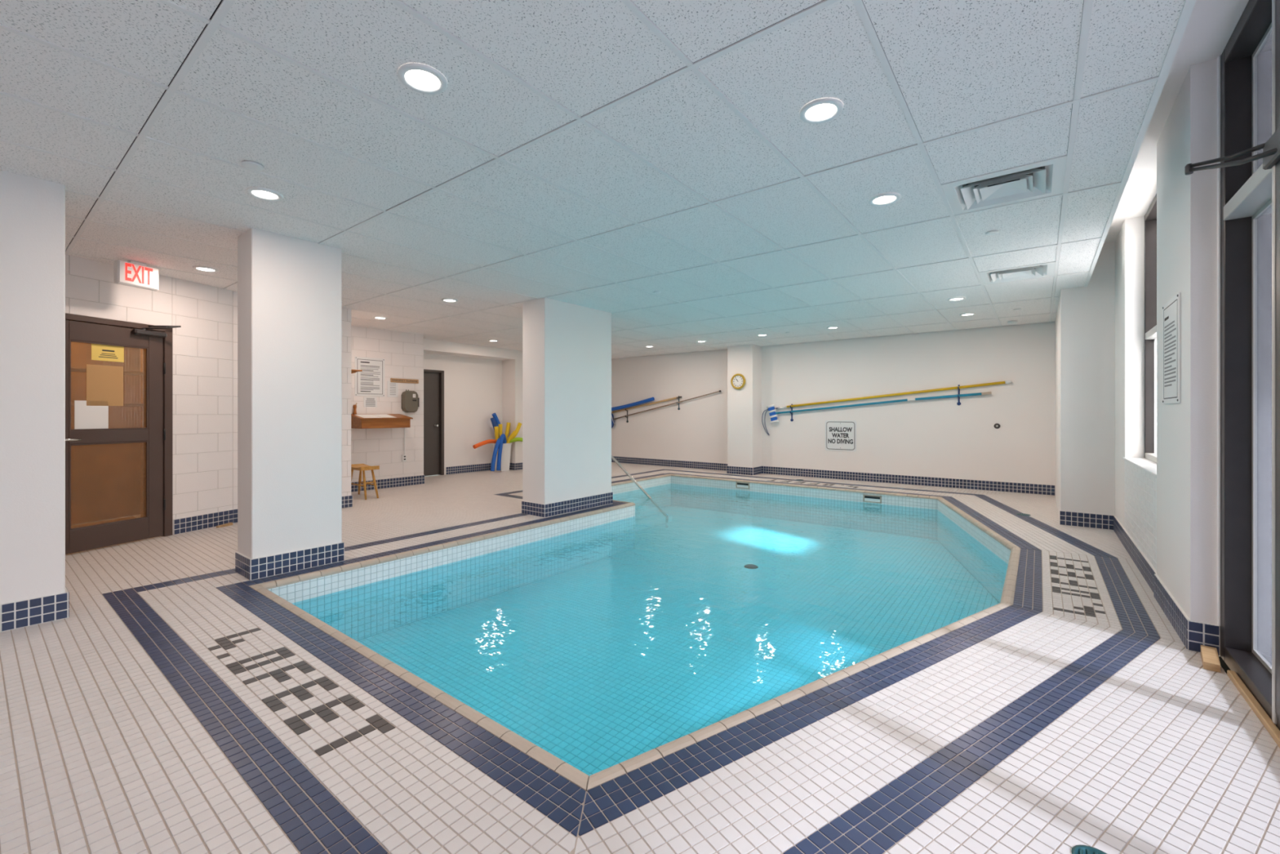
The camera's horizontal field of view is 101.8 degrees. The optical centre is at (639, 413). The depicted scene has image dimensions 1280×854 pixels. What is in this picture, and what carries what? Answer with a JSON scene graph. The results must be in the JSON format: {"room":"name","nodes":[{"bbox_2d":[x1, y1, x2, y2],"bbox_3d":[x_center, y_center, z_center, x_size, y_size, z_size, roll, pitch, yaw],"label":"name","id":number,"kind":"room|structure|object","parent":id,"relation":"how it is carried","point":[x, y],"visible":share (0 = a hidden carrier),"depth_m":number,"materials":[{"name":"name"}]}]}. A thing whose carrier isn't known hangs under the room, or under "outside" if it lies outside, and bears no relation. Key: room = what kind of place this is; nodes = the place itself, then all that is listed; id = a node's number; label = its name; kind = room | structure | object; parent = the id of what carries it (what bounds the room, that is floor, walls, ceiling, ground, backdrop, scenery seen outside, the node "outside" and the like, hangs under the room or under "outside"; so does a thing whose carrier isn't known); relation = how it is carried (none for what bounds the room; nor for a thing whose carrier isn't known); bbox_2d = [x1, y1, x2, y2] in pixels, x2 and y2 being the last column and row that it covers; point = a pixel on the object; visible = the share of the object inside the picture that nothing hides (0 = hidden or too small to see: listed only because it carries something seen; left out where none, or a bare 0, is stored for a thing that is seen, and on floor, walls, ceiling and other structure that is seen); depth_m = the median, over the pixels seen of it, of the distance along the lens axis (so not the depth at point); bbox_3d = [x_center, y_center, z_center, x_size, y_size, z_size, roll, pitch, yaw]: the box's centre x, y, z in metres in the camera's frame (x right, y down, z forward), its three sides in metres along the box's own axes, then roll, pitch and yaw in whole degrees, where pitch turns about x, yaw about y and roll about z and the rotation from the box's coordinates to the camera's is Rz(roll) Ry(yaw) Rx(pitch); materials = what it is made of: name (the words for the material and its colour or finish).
{"room":"indoor swimming pool","nodes":[
{"label":"indoor swimming pool","id":0,"kind":"room"},
{"bbox_2d":[65,244,232,534],"bbox_3d":[-6.084,-0.247,3.680,1.703,3.164,5.380,0,0,16],"label":"wall","id":1,"kind":"structure","parent":0,"point":[202,346],"depth_m":5.59,"materials":[{"name":"white brick"}]},
{"bbox_2d":[65,313,181,554],"bbox_3d":[-4.830,0.180,4.772,0.296,2.102,0.990,0,0,16],"label":"door","id":2,"kind":"structure","parent":1,"relation":"in","point":[157,340],"depth_m":4.99,"materials":[{"name":"brown wood"}]},
{"bbox_2d":[74,400,108,429],"bbox_3d":[-4.930,0.018,4.673,0.001,0.263,0.235,0,0,16],"label":"notice sheet","id":3,"kind":"object","parent":2,"relation":"attached to","point":[86,416],"visible":1,"depth_m":4.66,"materials":[{"name":"white paper"}]},
{"bbox_2d":[86,364,123,405],"bbox_3d":[-4.903,-0.254,4.765,0.001,0.370,0.266,0,0,16],"label":"notice sheet","id":4,"kind":"object","parent":2,"relation":"attached to","point":[104,383],"visible":1,"depth_m":4.76,"materials":[{"name":"brown paper"}]},
{"bbox_2d":[91,343,124,362],"bbox_3d":[-4.897,-0.556,4.784,0.002,0.150,0.236,0,0,16],"label":"notice sheet","id":5,"kind":"object","parent":2,"relation":"attached to","point":[99,352],"visible":1,"depth_m":4.78,"materials":[{"name":"yellow paper"}]},
{"bbox_2d":[173,509,233,534],"bbox_3d":[-4.645,1.154,5.549,0.015,0.155,0.585,0,0,16],"label":"baseboard","id":6,"kind":"structure","parent":1,"relation":"attached to","point":[188,524],"depth_m":5.51,"materials":[{"name":"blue tile"}]},
{"bbox_2d":[233,494,352,523],"bbox_3d":[-4.177,1.154,6.336,0.015,0.155,1.279,0,0,38],"label":"baseboard","id":7,"kind":"structure","parent":1,"relation":"attached to","point":[347,500],"depth_m":6.76,"materials":[{"name":"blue tile"}]},
{"bbox_2d":[232,291,351,509],"bbox_3d":[-4.803,-0.299,6.779,1.523,3.060,1.319,0,0,38],"label":"wall","id":8,"kind":"structure","parent":0,"point":[346,313],"depth_m":6.76,"materials":[{"name":"grey paint"}]},
{"bbox_2d":[351,325,423,482],"bbox_3d":[-4.791,-0.299,8.642,1.073,3.060,1.930,0,0,38],"label":"wall","id":9,"kind":"structure","parent":0,"point":[402,353],"depth_m":8.62,"materials":[{"name":"grey paint"}]},
{"bbox_2d":[355,356,384,396],"bbox_3d":[-4.334,-0.584,8.347,0.010,0.620,0.470,0,0,38],"label":"sign","id":10,"kind":"object","parent":9,"relation":"attached to","point":[370,381],"visible":0.99,"depth_m":8.35,"materials":[{"name":"white paper"}]},
{"bbox_2d":[363,396,377,407],"bbox_3d":[-4.332,-0.181,8.352,0.007,0.165,0.210,0,0,38],"label":"notice sheet","id":11,"kind":"object","parent":9,"relation":"attached to","point":[368,402],"visible":1,"depth_m":8.35,"materials":[{"name":"white paper"}]},
{"bbox_2d":[351,413,413,428],"bbox_3d":[-4.126,0.120,8.282,0.420,0.222,0.830,0,0,38],"label":"desk","id":12,"kind":"object","parent":9,"relation":"attached to","point":[399,420],"visible":0.94,"depth_m":8.11,"materials":[{"name":"orange wood"}]},
{"bbox_2d":[355,413,382,417],"bbox_3d":[-4.241,0.043,8.099,0.340,0.055,0.280,0,0,38],"label":"paper sheet","id":13,"kind":"object","parent":12,"relation":"on","point":[363,415],"visible":1,"depth_m":8.09,"materials":[{"name":"white paper"}]},
{"bbox_2d":[372,413,394,417],"bbox_3d":[-4.091,0.041,8.319,0.330,0.053,0.230,0,0,38],"label":"paper sheet","id":14,"kind":"object","parent":12,"relation":"on","point":[383,415],"visible":1,"depth_m":8.32,"materials":[{"name":"white paper"}]},
{"bbox_2d":[351,475,424,492],"bbox_3d":[-4.313,1.154,8.376,0.015,0.155,1.790,0,0,38],"label":"baseboard","id":15,"kind":"structure","parent":9,"relation":"attached to","point":[420,479],"depth_m":8.64,"materials":[{"name":"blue tile"}]},
{"bbox_2d":[387,381,398,397],"bbox_3d":[-4.110,-0.401,8.642,0.007,0.265,0.180,0,0,38],"label":"notice sheet","id":16,"kind":"object","parent":9,"relation":"attached to","point":[393,388],"visible":1,"depth_m":8.64,"materials":[{"name":"white paper"}]},
{"bbox_2d":[401,427,406,461],"bbox_3d":[-3.985,0.521,8.785,0.032,0.580,0.080,0,0,38],"label":"wall outlet","id":17,"kind":"object","parent":9,"relation":"attached to","point":[403,456],"visible":0.95,"depth_m":8.79,"materials":[{"name":"white plastic"}]},
{"bbox_2d":[390,377,418,383],"bbox_3d":[-3.983,-0.549,8.803,0.013,0.070,0.490,0,0,38],"label":"plaque","id":18,"kind":"object","parent":9,"relation":"attached to","point":[392,380],"visible":1,"depth_m":8.79,"materials":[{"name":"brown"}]},
{"bbox_2d":[401,389,419,412],"bbox_3d":[-3.901,-0.207,8.836,0.102,0.387,0.282,0,0,38],"label":"box","id":19,"kind":"object","parent":9,"relation":"attached to","point":[410,399],"visible":1,"depth_m":8.78,"materials":[{"name":"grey plastic"}]},
{"bbox_2d":[423,338,522,475],"bbox_3d":[-2.791,-0.299,11.601,0.620,3.060,5.200,0,0,38],"label":"wall","id":20,"kind":"structure","parent":0,"point":[480,381],"depth_m":10.94,"materials":[{"name":"white paint"}]},
{"bbox_2d":[423,368,444,475],"bbox_3d":[-4.237,0.189,10.086,0.132,2.085,0.885,0,0,38],"label":"door","id":21,"kind":"structure","parent":20,"relation":"in","point":[433,380],"depth_m":10.30,"materials":[{"name":"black metal"}]},
{"bbox_2d":[445,462,491,474],"bbox_3d":[-3.474,1.154,10.978,0.015,0.155,1.380,0,0,38],"label":"baseboard","id":22,"kind":"structure","parent":20,"relation":"attached to","point":[478,467],"depth_m":10.83,"materials":[{"name":"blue tile"}]},
{"bbox_2d":[509,462,515,470],"bbox_3d":[-2.882,1.154,11.384,0.460,0.155,0.015,0,0,38],"label":"baseboard","id":23,"kind":"structure","parent":20,"relation":"attached to","point":[512,465],"depth_m":11.29,"materials":[{"name":"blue tile"}]},
{"bbox_2d":[515,462,522,470],"bbox_3d":[-1.881,1.154,12.314,0.015,0.155,2.700,0,0,38],"label":"baseboard","id":24,"kind":"structure","parent":20,"relation":"attached to","point":[518,466],"depth_m":11.31,"materials":[{"name":"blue tile"}]},
{"bbox_2d":[0,0,1185,359],"bbox_3d":[-1.525,-1.429,5.566,10.000,0.120,12.970,0,0,38],"label":"ceiling","id":25,"kind":"structure","parent":0,"point":[602,155],"depth_m":2.68,"materials":[{"name":"grey"}]},
{"bbox_2d":[114,259,158,290],"bbox_3d":[-4.555,-1.257,4.708,0.065,0.226,0.310,0,0,16],"label":"exit sign","id":26,"kind":"object","parent":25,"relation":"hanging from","point":[129,273],"visible":1,"depth_m":4.68,"materials":[{"name":"white plastic"}]},
{"bbox_2d":[192,266,218,272],"bbox_3d":[-4.120,-1.369,4.929,0.188,0.016,0.188,0,0,38],"label":"recessed light","id":27,"kind":"object","parent":25,"relation":"in","point":[204,268],"visible":1,"depth_m":4.92,"materials":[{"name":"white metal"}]},
{"bbox_2d":[196,267,214,271],"bbox_3d":[-4.120,-1.370,4.929,0.132,0.006,0.132,0,0,38],"label":"diffuser","id":28,"kind":"object","parent":27,"relation":"attached to","point":[197,268],"depth_m":4.92,"materials":[{"name":"white"}]},
{"bbox_2d":[241,160,263,170],"bbox_3d":[-2.139,-1.365,2.870,0.100,0.009,0.100,0,0,38],"label":"disc","id":29,"kind":"object","parent":25,"relation":"attached to","point":[253,166],"visible":1,"depth_m":2.86,"materials":[{"name":"white plastic"}]},
{"bbox_2d":[246,186,283,200],"bbox_3d":[-2.340,-1.369,3.244,0.188,0.016,0.188,0,0,38],"label":"recessed light","id":30,"kind":"object","parent":25,"relation":"in","point":[264,193],"visible":1,"depth_m":3.24,"materials":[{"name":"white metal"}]},
{"bbox_2d":[252,190,277,198],"bbox_3d":[-2.340,-1.370,3.244,0.132,0.006,0.132,0,0,38],"label":"diffuser","id":31,"kind":"object","parent":30,"relation":"attached to","point":[256,193],"depth_m":3.25,"materials":[{"name":"white plastic"}]},
{"bbox_2d":[397,62,447,94],"bbox_3d":[-0.890,-1.369,2.130,0.188,0.016,0.188,0,0,38],"label":"recessed light","id":32,"kind":"object","parent":25,"relation":"in","point":[419,77],"visible":1,"depth_m":2.12,"materials":[{"name":"white metal"}]},
{"bbox_2d":[405,70,439,89],"bbox_3d":[-0.890,-1.370,2.130,0.132,0.006,0.132,0,0,38],"label":"diffuser","id":33,"kind":"object","parent":32,"relation":"attached to","point":[415,79],"depth_m":2.13,"materials":[{"name":"white plastic"}]},
{"bbox_2d":[441,297,457,302],"bbox_3d":[-2.304,-1.369,6.292,0.188,0.016,0.188,0,0,38],"label":"recessed light","id":34,"kind":"object","parent":25,"relation":"in","point":[445,300],"visible":1,"depth_m":6.27,"materials":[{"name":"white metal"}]},
{"bbox_2d":[799,97,843,124],"bbox_3d":[0.820,-1.369,2.355,0.188,0.016,0.188,0,0,38],"label":"recessed light","id":35,"kind":"object","parent":25,"relation":"in","point":[822,110],"visible":1,"depth_m":2.35,"materials":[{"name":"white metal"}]},
{"bbox_2d":[805,103,836,119],"bbox_3d":[0.820,-1.370,2.355,0.132,0.006,0.132,0,0,38],"label":"diffuser","id":36,"kind":"object","parent":35,"relation":"attached to","point":[816,111],"depth_m":2.36,"materials":[{"name":"white plastic"}]},
{"bbox_2d":[868,192,901,205],"bbox_3d":[1.563,-1.369,3.321,0.188,0.016,0.188,0,0,38],"label":"recessed light","id":37,"kind":"object","parent":25,"relation":"in","point":[885,198],"visible":1,"depth_m":3.31,"materials":[{"name":"white metal"}]},
{"bbox_2d":[873,195,895,203],"bbox_3d":[1.563,-1.370,3.321,0.132,0.006,0.132,0,0,38],"label":"diffuser","id":38,"kind":"object","parent":37,"relation":"attached to","point":[881,199],"depth_m":3.32,"materials":[{"name":"white"}]},
{"bbox_2d":[947,297,965,301],"bbox_3d":[3.788,-1.369,6.219,0.188,0.016,0.188,0,0,38],"label":"recessed light","id":39,"kind":"object","parent":25,"relation":"in","point":[954,299],"visible":1,"depth_m":6.22,"materials":[{"name":"white metal"}]},
{"bbox_2d":[960,312,975,315],"bbox_3d":[4.532,-1.369,7.187,0.188,0.016,0.188,0,0,38],"label":"recessed light","id":40,"kind":"object","parent":25,"relation":"in","point":[966,313],"visible":1,"depth_m":7.17,"materials":[{"name":"white metal"}]},
{"bbox_2d":[985,230,999,235],"bbox_3d":[2.667,-1.365,3.934,0.084,0.009,0.084,0,0,38],"label":"disc","id":41,"kind":"object","parent":25,"relation":"attached to","point":[994,232],"visible":1,"depth_m":3.92,"materials":[{"name":"white plastic"}]},
{"bbox_2d":[942,157,1066,215],"bbox_3d":[2.230,-1.418,3.189,0.592,0.117,0.592,0,0,38],"label":"ceiling vent","id":42,"kind":"object","parent":25,"relation":"in","point":[1014,186],"visible":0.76,"depth_m":3.19,"materials":[{"name":"white metal"}]},
{"bbox_2d":[978,262,1055,284],"bbox_3d":[3.715,-1.418,5.123,0.592,0.117,0.592,0,0,38],"label":"ceiling vent","id":43,"kind":"object","parent":25,"relation":"in","point":[1046,269],"visible":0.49,"depth_m":5.14,"materials":[{"name":"white metal"}]},
{"bbox_2d":[0,462,1279,853],"bbox_3d":[-1.365,1.293,5.442,10.205,0.123,12.970,0,0,38],"label":"floor","id":44,"kind":"structure","parent":0,"point":[176,707],"depth_m":1.95,"materials":[{"name":"beige tile"}]},
{"bbox_2d":[0,169,65,604],"bbox_3d":[-4.098,-0.079,2.627,0.400,2.620,1.574,0,0,38],"label":"column","id":45,"kind":"structure","parent":44,"relation":"on","point":[33,210],"depth_m":3.02,"materials":[{"name":"white paint"}]},
{"bbox_2d":[0,591,67,631],"bbox_3d":[-3.930,1.154,2.504,0.015,0.155,1.584,0,0,38],"label":"tile baseboard","id":46,"kind":"structure","parent":45,"relation":"attached to","point":[39,610],"depth_m":3.02,"materials":[{"name":"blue tile"}]},
{"bbox_2d":[65,586,69,617],"bbox_3d":[-3.610,1.154,3.254,0.410,0.155,0.015,0,0,38],"label":"tile baseboard","id":47,"kind":"structure","parent":45,"relation":"attached to","point":[66,589],"depth_m":3.14,"materials":[{"name":"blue tile"}]},
{"bbox_2d":[216,522,232,527],"bbox_3d":[-4.526,1.216,5.662,0.035,0.028,0.150,0,0,16],"label":"wedge","id":48,"kind":"object","parent":44,"relation":"on","point":[228,523],"visible":1,"depth_m":5.66,"materials":[{"name":"brown wood"}]},
{"bbox_2d":[237,227,342,558],"bbox_3d":[-2.812,-0.079,4.195,0.330,2.620,0.628,0,0,38],"label":"column","id":49,"kind":"structure","parent":44,"relation":"on","point":[290,289],"depth_m":4.04,"materials":[{"name":"white paint"}]},
{"bbox_2d":[235,551,252,580],"bbox_3d":[-3.004,1.154,3.937,0.340,0.155,0.015,0,0,38],"label":"tile baseboard","id":50,"kind":"structure","parent":49,"relation":"attached to","point":[242,562],"depth_m":3.92,"materials":[{"name":"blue tile"}]},
{"bbox_2d":[250,542,344,580],"bbox_3d":[-2.674,1.154,4.090,0.015,0.155,0.650,0,0,38],"label":"tile baseboard","id":51,"kind":"structure","parent":49,"relation":"attached to","point":[289,562],"depth_m":4.06,"materials":[{"name":"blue tile"}]},
{"bbox_2d":[351,463,379,499],"bbox_3d":[-4.093,0.999,7.657,0.622,0.472,0.260,0,0,38],"label":"wooden stool","id":52,"kind":"object","parent":44,"relation":"on","point":[362,467],"visible":0.9,"depth_m":7.56,"materials":[{"name":"brown wood"}]},
{"bbox_2d":[492,443,511,471],"bbox_3d":[-2.964,0.936,11.179,0.290,0.590,0.290,0,0,38],"label":"bin","id":53,"kind":"object","parent":44,"relation":"on","point":[506,450],"visible":0.52,"depth_m":11.11,"materials":[{"name":"white plastic"}]},
{"bbox_2d":[472,439,497,448],"bbox_3d":[-3.154,0.855,10.831,0.098,0.620,0.765,0,0,34],"label":"noodle","id":54,"kind":"object","parent":53,"relation":"in","point":[489,441],"visible":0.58,"depth_m":10.70,"materials":[{"name":"orange plastic"}]},
{"bbox_2d":[490,417,499,437],"bbox_3d":[-3.088,0.625,11.127,0.242,1.075,0.094,0,0,-38],"label":"noodle","id":55,"kind":"object","parent":53,"relation":"in","point":[492,420],"visible":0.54,"depth_m":11.07,"materials":[{"name":"blue plastic"}]},
{"bbox_2d":[490,437,500,471],"bbox_3d":[-2.981,0.854,10.908,0.132,0.676,0.524,0,0,8],"label":"noodle","id":56,"kind":"object","parent":53,"relation":"in","point":[498,442],"visible":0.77,"depth_m":10.72,"materials":[{"name":"blue plastic"}]},
{"bbox_2d":[494,426,498,453],"bbox_3d":[-3.030,0.722,11.109,0.172,0.888,0.081,0,0,-40],"label":"noodle","id":57,"kind":"object","parent":53,"relation":"in","point":[496,429],"visible":0.39,"depth_m":11.06,"materials":[{"name":"yellow plastic"}]},
{"bbox_2d":[492,413,502,433],"bbox_3d":[-3.066,0.576,11.220,0.275,1.177,0.132,0,0,-31],"label":"noodle","id":58,"kind":"object","parent":53,"relation":"in","point":[494,415],"visible":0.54,"depth_m":11.17,"materials":[{"name":"blue plastic"}]},
{"bbox_2d":[498,423,502,437],"bbox_3d":[-3.003,0.697,11.202,0.112,0.933,0.092,0,0,38],"label":"noodle","id":59,"kind":"object","parent":53,"relation":"in","point":[500,424],"visible":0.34,"depth_m":11.18,"materials":[{"name":"yellow plastic"}]},
{"bbox_2d":[496,433,506,470],"bbox_3d":[-2.917,0.811,10.997,0.112,0.760,0.456,0,0,3],"label":"noodle","id":60,"kind":"object","parent":53,"relation":"in","point":[503,437],"visible":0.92,"depth_m":10.83,"materials":[{"name":"blue plastic"}]},
{"bbox_2d":[504,422,510,440],"bbox_3d":[-2.903,0.679,11.258,0.082,0.967,0.222,0,0,38],"label":"noodle","id":61,"kind":"object","parent":53,"relation":"in","point":[508,424],"visible":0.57,"depth_m":11.26,"materials":[{"name":"yellow plastic"}]},
{"bbox_2d":[509,422,521,443],"bbox_3d":[-2.773,0.683,11.190,0.456,0.975,0.138,0,0,6],"label":"noodle","id":62,"kind":"object","parent":53,"relation":"in","point":[518,426],"visible":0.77,"depth_m":11.13,"materials":[{"name":"yellow plastic"}]},
{"bbox_2d":[509,437,522,442],"bbox_3d":[-2.697,0.840,11.204,0.476,0.645,0.158,0,0,-15],"label":"noodle","id":63,"kind":"object","parent":53,"relation":"in","point":[515,439],"visible":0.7,"depth_m":11.15,"materials":[{"name":"green plastic"}]},
{"bbox_2d":[522,297,611,504],"bbox_3d":[-0.918,-0.079,6.762,0.405,2.620,1.215,0,0,38],"label":"column","id":64,"kind":"structure","parent":44,"relation":"on","point":[566,347],"depth_m":6.41,"materials":[{"name":"white paint"}]},
{"bbox_2d":[521,500,544,517],"bbox_3d":[-1.289,1.154,6.271,0.415,0.155,0.015,0,0,38],"label":"tile baseboard","id":65,"kind":"structure","parent":64,"relation":"attached to","point":[527,508],"depth_m":6.26,"materials":[{"name":"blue tile"}]},
{"bbox_2d":[544,491,613,517],"bbox_3d":[-0.752,1.154,6.634,0.015,0.155,1.234,0,0,38],"label":"tile baseboard","id":66,"kind":"structure","parent":64,"relation":"attached to","point":[587,502],"depth_m":6.57,"materials":[{"name":"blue tile"}]},
{"bbox_2d":[248,473,1020,791],"bbox_3d":[0.631,1.590,5.817,5.815,0.732,7.515,0,0,38],"label":"swimming pool","id":67,"kind":"object","parent":44,"relation":"in","point":[601,646],"visible":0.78,"depth_m":4.71,"materials":[{"name":"blue liquid"}]},
{"bbox_2d":[611,455,668,527],"bbox_3d":[-0.266,1.141,8.990,1.824,1.421,0.100,0,0,38],"label":"handrail","id":68,"kind":"object","parent":67,"relation":"attached to","point":[624,469],"visible":0.48,"depth_m":8.72,"materials":[{"name":"silver metal"}]},
{"bbox_2d":[613,483,971,541],"bbox_3d":[0.631,1.411,5.817,5.689,0.001,7.389,0,0,38],"label":"tile border","id":69,"kind":"object","parent":67,"relation":"in","point":[673,484],"visible":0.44,"depth_m":8.70,"materials":[{"name":"tile"}]},
{"bbox_2d":[1071,844,1106,853],"bbox_3d":[1.255,1.230,1.425,0.110,0.006,0.110,0,0,38],"label":"floor drain","id":70,"kind":"object","parent":44,"relation":"on","point":[1077,849],"visible":1,"depth_m":1.46,"materials":[{"name":"teal plastic"}]},
{"bbox_2d":[1200,644,1220,672],"bbox_3d":[2.808,1.205,2.559,0.055,0.050,0.210,0,0,44],"label":"wedge","id":71,"kind":"object","parent":44,"relation":"on","point":[1209,655],"visible":1,"depth_m":2.53,"materials":[{"name":"brown wood"}]},
{"bbox_2d":[1226,669,1279,747],"bbox_3d":[0.755,1.217,-0.189,0.027,0.028,6.620,0,0,38],"label":"trim","id":72,"kind":"structure","parent":44,"relation":"on","point":[1260,712],"depth_m":2.14,"materials":[{"name":"brown wood"}]},
{"bbox_2d":[727,344,761,467],"bbox_3d":[2.144,-0.299,10.660,0.555,3.060,0.420,0,0,38],"label":"pilaster","id":73,"kind":"object","parent":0,"point":[744,404],"visible":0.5,"depth_m":10.49,"materials":[{"name":"white paint"}]},
{"bbox_2d":[730,373,745,389],"bbox_3d":[1.979,-0.644,10.490,0.320,0.320,0.050,0,0,38],"label":"wall clock","id":74,"kind":"object","parent":73,"relation":"attached to","point":[738,380],"visible":1,"depth_m":10.48,"materials":[{"name":"gold metal"}]},
{"bbox_2d":[726,466,752,475],"bbox_3d":[2.012,1.154,10.487,0.575,0.155,0.015,0,0,38],"label":"baseboard","id":75,"kind":"structure","parent":73,"relation":"attached to","point":[730,469],"depth_m":10.48,"materials":[{"name":"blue tile"}]},
{"bbox_2d":[611,315,1055,484],"bbox_3d":[2.669,-0.299,10.616,10.500,3.060,0.150,0,0,38],"label":"wall","id":76,"kind":"structure","parent":0,"point":[937,437],"depth_m":9.27,"materials":[{"name":"white paint"}]},
{"bbox_2d":[611,456,727,471],"bbox_3d":[0.489,1.154,12.186,3.930,0.155,0.015,0,0,38],"label":"baseboard","id":77,"kind":"structure","parent":76,"relation":"attached to","point":[682,464],"depth_m":11.97,"materials":[{"name":"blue tile"}]},
{"bbox_2d":[752,466,761,475],"bbox_3d":[2.370,1.154,10.486,0.015,0.155,0.420,0,0,38],"label":"baseboard","id":78,"kind":"structure","parent":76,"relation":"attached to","point":[756,470],"depth_m":10.46,"materials":[{"name":"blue tile"}]},
{"bbox_2d":[790,404,793,421],"bbox_3d":[2.975,-0.013,10.228,0.056,0.342,0.093,0,0,38],"label":"hook","id":79,"kind":"object","parent":76,"relation":"attached to","point":[791,413],"visible":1,"depth_m":10.25,"materials":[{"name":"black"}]},
{"bbox_2d":[777,391,991,413],"bbox_3d":[4.142,-0.164,9.333,3.604,0.361,0.044,0,0,38],"label":"pole","id":80,"kind":"object","parent":79,"relation":"hanging from","point":[984,393],"visible":1,"depth_m":9.07,"materials":[{"name":"teal metal"}]},
{"bbox_2d":[825,420,856,451],"bbox_3d":[3.738,0.416,9.694,0.570,0.570,0.008,0,0,38],"label":"warning sign","id":81,"kind":"object","parent":76,"relation":"attached to","point":[840,435],"visible":1,"depth_m":9.68,"materials":[{"name":"white plastic"}]},
{"bbox_2d":[761,466,1055,495],"bbox_3d":[4.353,1.154,9.218,4.705,0.155,0.015,0,0,38],"label":"baseboard","id":82,"kind":"structure","parent":76,"relation":"attached to","point":[1019,487],"depth_m":8.88,"materials":[{"name":"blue tile"}]},
{"bbox_2d":[956,384,960,404],"bbox_3d":[5.216,-0.300,8.507,0.056,0.337,0.093,0,0,38],"label":"hook","id":83,"kind":"object","parent":76,"relation":"attached to","point":[958,388],"visible":1,"depth_m":8.53,"materials":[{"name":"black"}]},
{"bbox_2d":[775,380,1011,408],"bbox_3d":[4.253,-0.301,9.255,3.855,0.433,0.046,0,0,38],"label":"pole","id":84,"kind":"object","parent":83,"relation":"hanging from","point":[1006,381],"visible":1,"depth_m":9.01,"materials":[{"name":"yellow metal"}]},
{"bbox_2d":[766,404,778,423],"bbox_3d":[2.669,0.010,10.440,0.237,0.392,0.065,0,0,38],"label":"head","id":85,"kind":"object","parent":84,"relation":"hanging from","point":[771,411],"visible":1,"depth_m":10.41},
{"bbox_3d":[0.864,-0.237,11.849,0.056,0.322,0.093,0,0,38],"label":"hook","id":86,"kind":"object","parent":76,"relation":"attached to","visible":0},
{"bbox_2d":[611,395,681,413],"bbox_3d":[0.025,-0.176,12.502,2.316,0.429,0.044,0,0,38],"label":"pole","id":87,"kind":"object","parent":86,"relation":"hanging from","point":[675,397],"visible":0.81,"depth_m":12.37,"materials":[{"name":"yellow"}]},
{"bbox_2d":[611,396,654,410],"bbox_3d":[-0.340,-0.206,12.719,1.673,0.358,0.084,0,0,38],"label":"noodle","id":88,"kind":"object","parent":87,"relation":"on","point":[652,398],"visible":0.76,"depth_m":12.54,"materials":[{"name":"blue plastic"}]},
{"bbox_2d":[613,390,720,419],"bbox_3d":[0.539,-0.169,12.094,3.027,0.660,0.040,0,0,38],"label":"pole","id":89,"kind":"object","parent":86,"relation":"hanging from","point":[719,390],"visible":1,"depth_m":12.06,"materials":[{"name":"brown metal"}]},
{"bbox_2d":[1055,57,1217,624],"bbox_3d":[4.701,-0.299,5.210,0.730,3.060,6.210,0,0,38],"label":"wall","id":90,"kind":"structure","parent":0,"point":[1167,506],"depth_m":3.33,"materials":[{"name":"white paint"}]},
{"bbox_2d":[1059,510,1113,529],"bbox_3d":[4.826,1.154,5.615,0.455,0.155,0.015,0,0,38],"label":"baseboard","id":91,"kind":"structure","parent":90,"relation":"attached to","point":[1066,517],"depth_m":5.61,"materials":[{"name":"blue tile"}]},
{"bbox_2d":[1084,0,1196,287],"bbox_3d":[1.657,-1.588,1.501,0.027,0.441,10.400,0,0,38],"label":"trim","id":92,"kind":"structure","parent":90,"relation":"attached to","point":[1188,5],"depth_m":2.32,"materials":[{"name":"white paint"}]},
{"bbox_2d":[1144,194,1156,462],"bbox_3d":[4.114,-0.589,3.965,0.165,2.440,1.900,0,0,38],"label":"window","id":93,"kind":"structure","parent":90,"relation":"in","point":[1150,217],"depth_m":4.70,"materials":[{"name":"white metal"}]},
{"bbox_2d":[1113,515,1190,649],"bbox_3d":[3.929,1.154,4.094,0.025,0.155,3.520,0,0,38],"label":"baseboard","id":94,"kind":"structure","parent":90,"relation":"attached to","point":[1174,612],"depth_m":3.39,"materials":[{"name":"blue tile"}]},
{"bbox_2d":[1162,292,1180,404],"bbox_3d":[3.143,-0.366,3.077,0.012,0.615,0.460,0,0,38],"label":"sign","id":95,"kind":"object","parent":90,"relation":"attached to","point":[1171,309],"visible":1,"depth_m":3.04,"materials":[{"name":"white paper"}]},
{"bbox_2d":[1186,619,1220,656],"bbox_3d":[2.896,1.154,2.671,0.114,0.155,0.015,0,0,38],"label":"baseboard","id":96,"kind":"structure","parent":90,"relation":"attached to","point":[1199,633],"depth_m":2.67,"materials":[{"name":"blue tile"}]},
{"bbox_2d":[1103,0,1248,243],"bbox_3d":[-1.396,-1.914,5.422,10.780,0.210,13.500,0,0,38],"label":"ceiling slab","id":97,"kind":"structure","parent":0,"point":[1211,24],"depth_m":2.81,"materials":[{"name":"white paint"}]},
{"bbox_3d":[-3.866,-0.299,-0.889,6.950,3.060,0.120,0,0,38],"label":"wall","id":98,"kind":"structure","parent":0,"visible":0},
{"bbox_2d":[1217,0,1279,729],"bbox_3d":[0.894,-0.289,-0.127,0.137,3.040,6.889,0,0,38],"label":"door","id":99,"kind":"structure","parent":98,"relation":"in","point":[1248,67],"depth_m":2.50,"materials":[{"name":"brown metal"}]},
{"bbox_2d":[1184,126,1279,175],"bbox_3d":[2.410,-1.050,2.029,0.123,0.184,0.755,0,0,24],"label":"rod","id":100,"kind":"object","parent":99,"relation":"attached to","point":[1270,155],"depth_m":2.06,"materials":[{"name":"black metal"}]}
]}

